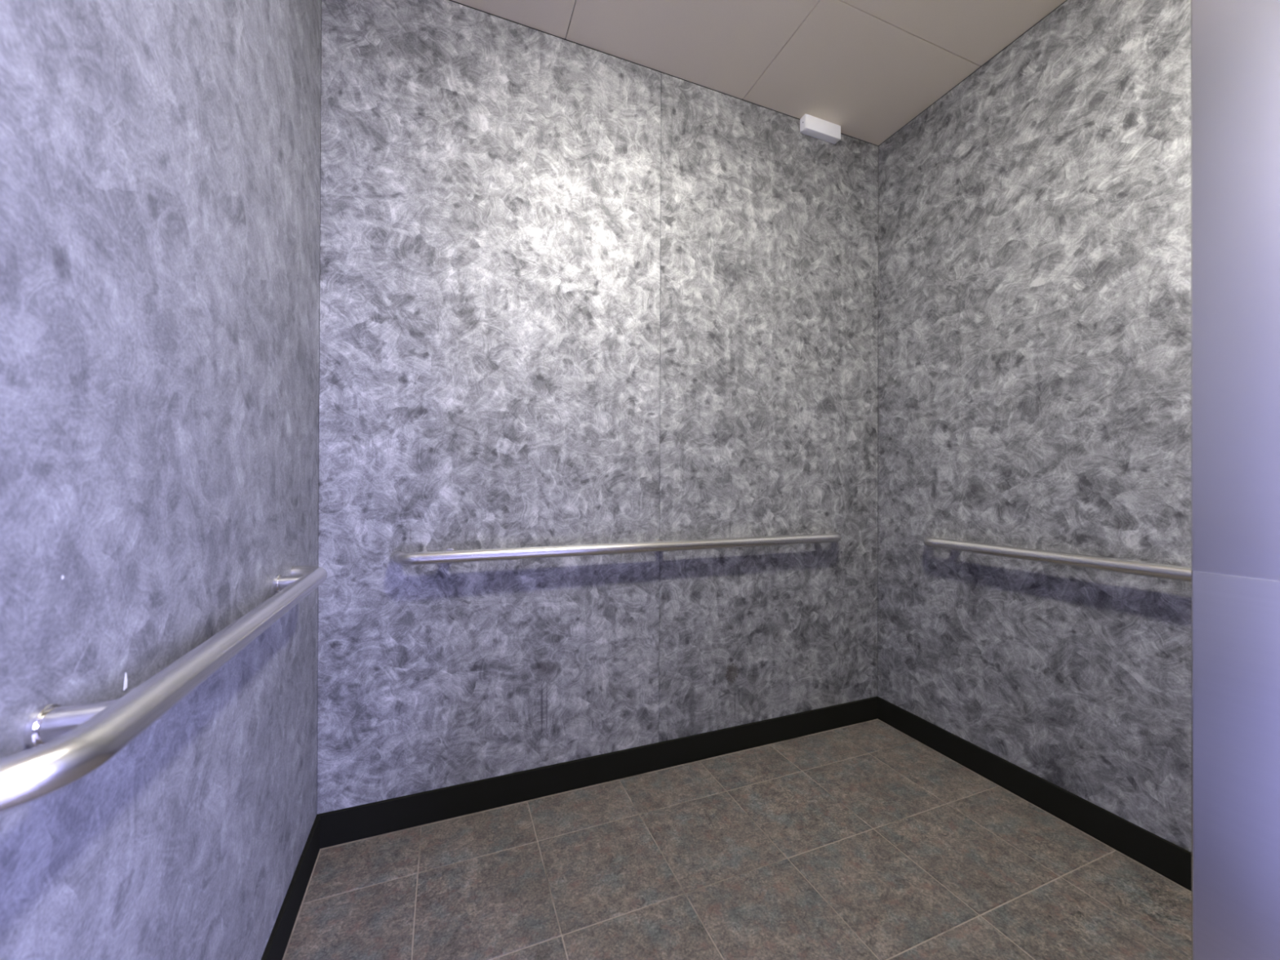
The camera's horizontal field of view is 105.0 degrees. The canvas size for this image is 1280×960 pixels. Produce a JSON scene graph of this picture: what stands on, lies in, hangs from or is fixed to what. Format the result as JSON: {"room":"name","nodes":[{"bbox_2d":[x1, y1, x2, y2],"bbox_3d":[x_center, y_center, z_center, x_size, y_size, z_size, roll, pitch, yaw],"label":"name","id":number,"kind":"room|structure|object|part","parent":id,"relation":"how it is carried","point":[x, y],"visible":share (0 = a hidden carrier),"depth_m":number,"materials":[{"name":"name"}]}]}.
{"room":"elevator interior","nodes":[
{"label":"elevator interior","id":0,"kind":"room"},
{"bbox_2d":[0,0,321,959],"bbox_3d":[-0.628,-0.225,0.668,0.032,2.497,1.471,0,0,-22],"label":"wall","id":1,"kind":"structure","parent":0,"point":[160,160],"depth_m":0.60,"materials":[{"name":"laminate"}]},
{"bbox_2d":[123,672,127,690],"bbox_3d":[-0.559,0.218,0.533,0.001,0.018,0.006,0,0,-22],"label":"paper scrap","id":2,"kind":"object","parent":1,"relation":"attached to","point":[125,686],"visible":1,"depth_m":0.53,"materials":[{"name":"white paper"}]},
{"bbox_2d":[0,565,327,813],"bbox_3d":[-0.604,0.213,0.728,0.094,0.036,0.900,0,0,-22],"label":"handrail","id":3,"kind":"object","parent":1,"relation":"attached to","point":[64,744],"visible":1,"depth_m":0.42,"materials":[{"name":"silver metal"}]},
{"bbox_3d":[-0.492,0.212,0.430,0.048,0.029,0.029,0,0,-22],"label":"post","id":4,"kind":"part","parent":3,"relation":"part of","materials":[{"name":"silver metal"}]},
{"bbox_3d":[-0.725,0.213,1.019,0.048,0.029,0.029,0,0,-22],"label":"post","id":5,"kind":"part","parent":3,"relation":"part of","materials":[{"name":"silver metal"}]},
{"bbox_2d":[261,815,319,959],"bbox_3d":[-0.638,0.958,0.736,0.010,0.091,1.289,0,0,-22],"label":"baseboard","id":6,"kind":"structure","parent":1,"relation":"attached to","point":[275,948],"depth_m":1.11,"materials":[{"name":"black plastic"}]},
{"bbox_2d":[316,0,878,813],"bbox_3d":[0.063,-0.219,1.738,2.107,2.497,0.032,0,0,-22],"label":"wall","id":7,"kind":"structure","parent":0,"point":[571,293],"depth_m":1.61,"materials":[{"name":"laminate"}]},
{"bbox_3d":[-0.408,-0.216,1.541,1.022,2.444,0.012,0,0,-22],"label":"wall panel","id":8,"kind":"part","parent":7,"relation":"part of","materials":[{"name":"laminate"}]},
{"bbox_2d":[315,696,878,848],"bbox_3d":[0.067,0.964,1.715,2.043,0.091,0.010,0,0,-22],"label":"baseboard","id":9,"kind":"structure","parent":7,"relation":"attached to","point":[348,824],"depth_m":1.59,"materials":[{"name":"black plastic"}]},
{"bbox_2d":[391,531,841,564],"bbox_3d":[0.056,0.224,1.684,1.632,0.036,0.094,0,0,-22],"label":"handrail","id":10,"kind":"object","parent":7,"relation":"attached to","point":[450,555],"visible":1,"depth_m":1.56,"materials":[{"name":"silver metal"}]},
{"bbox_3d":[0.542,-0.211,1.918,1.020,2.444,0.012,0,0,-22],"label":"wall panel","id":11,"kind":"part","parent":7,"relation":"part of","materials":[{"name":"laminate"}]},
{"bbox_2d":[800,113,840,144],"bbox_3d":[0.724,-1.406,1.968,0.179,0.056,0.033,0,0,-22],"label":"sensor box","id":12,"kind":"object","parent":7,"relation":"attached to","point":[811,126],"visible":1,"depth_m":1.95,"materials":[{"name":"white plastic"}]},
{"bbox_2d":[282,719,1191,959],"bbox_3d":[0.332,1.023,1.046,2.067,0.030,1.471,0,0,-22],"label":"floor","id":13,"kind":"structure","parent":0,"point":[861,841],"depth_m":1.25,"materials":[{"name":"tile"}]},
{"bbox_2d":[448,0,1067,146],"bbox_3d":[0.340,-1.454,1.055,2.067,0.030,1.471,0,0,-22],"label":"ceiling","id":14,"kind":"structure","parent":0,"point":[868,68],"depth_m":1.61,"materials":[{"name":"paint"}]},
{"bbox_3d":[-0.481,-1.444,1.276,0.680,0.006,0.432,0,0,-22],"label":"panel","id":15,"kind":"part","parent":14,"relation":"part of","materials":[{"name":"paint"}]},
{"bbox_3d":[0.152,-1.441,1.527,0.676,0.006,0.432,0,0,-22],"label":"panel","id":16,"kind":"part","parent":14,"relation":"part of","materials":[{"name":"paint"}]},
{"bbox_3d":[0.785,-1.438,1.778,0.682,0.006,0.432,0,0,-22],"label":"panel","id":17,"kind":"part","parent":14,"relation":"part of","materials":[{"name":"paint"}]},
{"bbox_3d":[0.945,-1.439,1.375,0.682,0.006,0.431,0,0,-22],"label":"panel","id":18,"kind":"part","parent":14,"relation":"part of","materials":[{"name":"paint"}]},
{"bbox_2d":[877,0,1191,852],"bbox_3d":[1.300,-0.216,1.433,0.032,2.497,1.471,0,0,-22],"label":"wall","id":19,"kind":"structure","parent":0,"point":[1034,347],"depth_m":1.50,"materials":[{"name":"laminate"}]},
{"bbox_2d":[877,697,1191,891],"bbox_3d":[1.251,0.967,1.486,0.010,0.091,1.289,0,0,-22],"label":"baseboard","id":20,"kind":"structure","parent":19,"relation":"attached to","point":[1164,857],"depth_m":1.48,"materials":[{"name":"black plastic"}]},
{"bbox_2d":[923,535,1191,582],"bbox_3d":[1.232,0.227,1.451,0.078,0.036,0.890,0,0,-22],"label":"handrail","id":21,"kind":"object","parent":19,"relation":"attached to","point":[1180,573],"visible":0.65,"depth_m":1.39,"materials":[{"name":"silver metal"}]},
{"bbox_2d":[1191,0,1279,959],"bbox_3d":[0.576,-0.216,0.446,2.067,2.446,0.150,0,0,-22],"label":"wall","id":22,"kind":"structure","parent":0,"point":[1235,44],"depth_m":0.51,"materials":[{"name":"silver metal"}]},
{"bbox_3d":[0.627,0.551,0.466,0.002,0.904,0.143,0,0,-22],"label":"plate","id":23,"kind":"part","parent":22,"relation":"part of","materials":[{"name":"silver metal"}]}
]}

